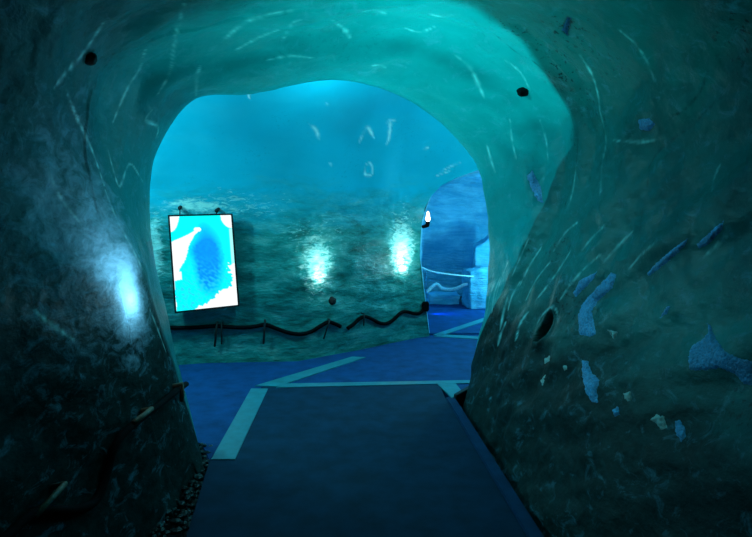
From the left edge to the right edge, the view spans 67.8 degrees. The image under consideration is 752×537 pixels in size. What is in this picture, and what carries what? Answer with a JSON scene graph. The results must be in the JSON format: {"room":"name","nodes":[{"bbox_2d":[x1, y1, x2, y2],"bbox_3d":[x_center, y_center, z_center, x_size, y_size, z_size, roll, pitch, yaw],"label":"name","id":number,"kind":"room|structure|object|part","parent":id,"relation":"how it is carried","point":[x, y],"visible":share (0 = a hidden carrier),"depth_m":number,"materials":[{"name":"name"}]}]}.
{"room":"ice cave","nodes":[
{"label":"ice cave","id":0,"kind":"room"},
{"bbox_2d":[0,0,205,536],"bbox_3d":[-1.395,-0.091,0.982,1.588,3.489,6.740,-1,6,-11],"label":"wall","id":1,"kind":"structure","parent":0,"point":[86,342],"depth_m":2.58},
{"bbox_2d":[35,481,67,518],"bbox_3d":[-1.316,0.909,2.209,0.114,0.074,0.181,0,6,0],"label":"peg","id":2,"kind":"object","parent":1,"relation":"attached to","point":[59,487],"visible":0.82,"depth_m":2.22,"materials":[{"name":"brown wood"}]},
{"bbox_2d":[85,53,96,65],"bbox_3d":[-1.364,-1.000,2.669,0.066,0.064,0.065,-3,7,-28],"label":"stone","id":3,"kind":"object","parent":1,"relation":"attached to","point":[91,58],"visible":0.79,"depth_m":2.65,"materials":[{"name":"black stone"}]},
{"bbox_2d":[0,381,188,536],"bbox_3d":[-1.262,0.886,2.907,0.156,0.248,1.961,0,6,0],"label":"hose","id":4,"kind":"object","parent":1,"relation":"attached to","point":[18,524],"visible":0.89,"depth_m":2.50,"materials":[{"name":"black rubber"}]},
{"bbox_2d":[131,406,153,424],"bbox_3d":[-1.238,0.763,2.905,0.114,0.054,0.178,0,6,0],"label":"peg","id":5,"kind":"object","parent":1,"relation":"attached to","point":[144,411],"visible":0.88,"depth_m":2.90,"materials":[{"name":"brown wood"}]},
{"bbox_2d":[172,382,184,401],"bbox_3d":[-1.243,0.763,3.455,0.118,0.129,0.041,-1,6,-12],"label":"peg","id":6,"kind":"object","parent":1,"relation":"attached to","point":[182,392],"visible":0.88,"depth_m":3.45,"materials":[{"name":"brown wood"}]},
{"bbox_2d":[150,80,477,364],"bbox_3d":[-0.490,-0.482,5.338,8.020,3.287,2.923,-2,6,-15],"label":"wall","id":7,"kind":"structure","parent":0,"point":[327,186],"depth_m":6.06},
{"bbox_2d":[168,205,239,312],"bbox_3d":[-1.801,-0.108,5.905,0.687,1.118,0.202,-1,6,-11],"label":"panel","id":8,"kind":"object","parent":7,"relation":"attached to","point":[202,246],"visible":1,"depth_m":5.82,"materials":[{"name":"blue"}]},
{"bbox_2d":[214,321,217,346],"bbox_3d":[-1.715,0.701,6.033,0.060,0.278,0.115,0,6,0],"label":"peg","id":9,"kind":"object","parent":7,"relation":"attached to","point":[216,326],"visible":1,"depth_m":5.99,"materials":[{"name":"black metal"}]},
{"bbox_2d":[170,320,341,335],"bbox_3d":[-1.651,0.663,6.001,2.625,0.186,0.163,-1,6,-14],"label":"hose","id":10,"kind":"object","parent":7,"relation":"attached to","point":[240,327],"visible":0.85,"depth_m":6.04,"materials":[{"name":"black rubber"}]},
{"bbox_2d":[263,319,265,343],"bbox_3d":[-1.207,0.681,6.099,0.043,0.267,0.115,0,6,0],"label":"peg","id":11,"kind":"object","parent":7,"relation":"attached to","point":[264,329],"visible":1,"depth_m":6.05,"materials":[{"name":"black metal"}]},
{"bbox_2d":[323,318,330,338],"bbox_3d":[-0.569,0.670,6.288,0.089,0.231,0.111,-3,7,-28],"label":"peg","id":12,"kind":"object","parent":7,"relation":"attached to","point":[329,319],"visible":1,"depth_m":6.24,"materials":[{"name":"black metal"}]},
{"bbox_2d":[329,296,335,304],"bbox_3d":[-0.491,0.365,6.324,0.089,0.099,0.100,0,6,0],"label":"stone","id":13,"kind":"object","parent":7,"relation":"attached to","point":[332,300],"visible":1,"depth_m":6.29,"materials":[{"name":"black stone"}]},
{"bbox_2d":[346,309,423,329],"bbox_3d":[0.148,0.600,6.837,1.255,0.186,0.071,-5,7,-38],"label":"hose","id":14,"kind":"object","parent":7,"relation":"attached to","point":[421,311],"visible":1,"depth_m":6.80,"materials":[{"name":"black rubber"}]},
{"bbox_2d":[422,301,428,310],"bbox_3d":[0.632,0.487,7.195,0.090,0.120,0.090,0,6,0],"label":"junction box","id":15,"kind":"object","parent":7,"relation":"attached to","point":[425,304],"visible":0.95,"depth_m":7.15,"materials":[{"name":"black plastic"}]},
{"bbox_2d":[422,211,429,227],"bbox_3d":[0.635,-0.616,7.093,0.065,0.220,0.134,-4,7,-36],"label":"wall lamp","id":16,"kind":"object","parent":7,"relation":"attached to","point":[427,218],"visible":1,"depth_m":7.05,"materials":[{"name":"white"}]},
{"bbox_3d":[0.655,-0.659,7.061,0.065,0.130,0.068,0,6,0],"label":"bulb","id":17,"kind":"part","parent":16,"relation":"part of","materials":[{"name":"white glass"}]},
{"bbox_2d":[167,296,495,536],"bbox_3d":[0.000,1.240,4.648,10.000,0.021,15.000,0,6,0],"label":"floor","id":18,"kind":"structure","parent":0,"point":[460,300],"depth_m":3.24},
{"bbox_2d":[150,442,212,536],"bbox_3d":[-1.148,1.314,2.975,0.379,0.155,1.926,-1,6,-10],"label":"gravel","id":19,"kind":"object","parent":18,"relation":"on","point":[184,518],"visible":0.3,"depth_m":3.07,"materials":[{"name":"grey gravel"}]},
{"bbox_2d":[178,334,478,463],"bbox_3d":[-0.528,1.109,5.315,6.426,0.086,2.663,-3,6,-25],"label":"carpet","id":20,"kind":"object","parent":18,"relation":"on","point":[215,392],"depth_m":5.56,"materials":[{"name":"blue carpet"}]},
{"bbox_3d":[-0.597,1.035,5.668,0.180,0.010,1.427,5,7,39],"label":"floor strip","id":21,"kind":"part","parent":20,"relation":"part of","materials":[{"name":"carpet"}]},
{"bbox_3d":[-0.004,1.078,5.242,1.832,0.010,0.115,0,6,-4],"label":"floor strip","id":22,"kind":"part","parent":20,"relation":"part of","materials":[{"name":"carpet"}]},
{"bbox_3d":[0.698,1.098,5.050,0.174,0.010,0.418,-1,6,-12],"label":"floor strip","id":23,"kind":"part","parent":20,"relation":"part of","materials":[{"name":"carpet"}]},
{"bbox_3d":[1.047,0.879,7.220,0.576,0.010,0.152,2,6,17],"label":"floor strip","id":24,"kind":"part","parent":20,"relation":"part of","materials":[{"name":"carpet"}]},
{"bbox_2d":[454,386,467,404],"bbox_3d":[0.787,1.131,4.979,0.054,0.110,0.378,4,7,35],"label":"board","id":25,"kind":"object","parent":20,"relation":"on","point":[460,396],"visible":0.5,"depth_m":4.90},
{"bbox_2d":[186,384,543,536],"bbox_3d":[0.025,1.488,1.558,2.321,0.086,7.401,0,6,0],"label":"carpet","id":26,"kind":"object","parent":18,"relation":"on","point":[386,460],"depth_m":3.46,"materials":[{"name":"carpet"}]},
{"bbox_3d":[-1.025,1.167,4.359,0.156,0.010,1.472,0,6,-3],"label":"floor strip","id":27,"kind":"part","parent":26,"relation":"part of","materials":[{"name":"carpet"}]},
{"bbox_2d":[427,302,484,335],"bbox_3d":[1.700,0.774,8.631,3.000,0.086,2.781,0,6,0],"label":"carpet","id":28,"kind":"object","parent":18,"relation":"on","point":[441,317],"depth_m":8.39,"materials":[{"name":"blue carpet"}]},
{"bbox_2d":[426,291,459,304],"bbox_3d":[1.179,0.511,9.948,0.605,0.181,0.480,0,6,0],"label":"ledge","id":29,"kind":"object","parent":28,"relation":"on","point":[434,297],"visible":0.9,"depth_m":9.73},
{"bbox_3d":[1.243,0.813,7.870,0.129,0.010,1.480,4,7,37],"label":"floor strip","id":30,"kind":"part","parent":28,"relation":"part of","materials":[{"name":"carpet"}]},
{"bbox_2d":[462,266,487,308],"bbox_3d":[1.782,0.299,9.475,0.572,0.698,0.543,-1,6,-6],"label":"block","id":31,"kind":"object","parent":28,"relation":"on","point":[474,293],"visible":0.59,"depth_m":9.23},
{"bbox_2d":[426,283,467,292],"bbox_3d":[1.216,0.322,9.454,0.745,0.200,0.123,1,6,9],"label":"rope","id":32,"kind":"object","parent":31,"relation":"attached to","point":[438,285],"visible":0.96,"depth_m":9.45,"materials":[{"name":"blue fabric"}]},
{"bbox_2d":[422,267,473,276],"bbox_3d":[1.171,0.054,9.071,1.038,0.236,0.089,-2,6,-17],"label":"rope","id":33,"kind":"object","parent":31,"relation":"attached to","point":[422,267],"visible":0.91,"depth_m":9.03,"materials":[{"name":"white fabric"}]},
{"bbox_2d":[472,234,488,267],"bbox_3d":[2.009,-0.062,9.995,0.576,1.312,0.488,1,6,6],"label":"block","id":34,"kind":"object","parent":31,"relation":"on","point":[480,248],"visible":0.19,"depth_m":9.77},
{"bbox_2d":[95,0,665,148],"bbox_3d":[-0.228,-1.541,1.200,3.870,1.762,7.500,0,6,0],"label":"ceiling","id":35,"kind":"structure","parent":0,"point":[464,63],"depth_m":3.55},
{"bbox_2d":[516,87,528,96],"bbox_3d":[1.035,-1.239,3.929,0.098,0.070,0.071,0,6,0],"label":"stone","id":36,"kind":"object","parent":35,"relation":"attached to","point":[522,92],"visible":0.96,"depth_m":3.91,"materials":[{"name":"black stone"}]},
{"bbox_2d":[424,205,480,295],"bbox_3d":[1.545,-0.338,11.121,1.176,1.838,0.064,0,6,0],"label":"wall","id":37,"kind":"structure","parent":0,"point":[451,234],"depth_m":11.10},
{"bbox_2d":[420,170,487,327],"bbox_3d":[1.524,-0.579,9.043,3.420,2.753,4.152,0,6,0],"label":"wall","id":38,"kind":"structure","parent":0,"point":[466,190],"depth_m":10.97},
{"bbox_2d":[463,0,751,536],"bbox_3d":[1.519,0.013,1.431,1.577,3.146,7.646,0,6,0],"label":"wall","id":39,"kind":"structure","parent":0,"point":[610,386],"depth_m":2.87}
]}

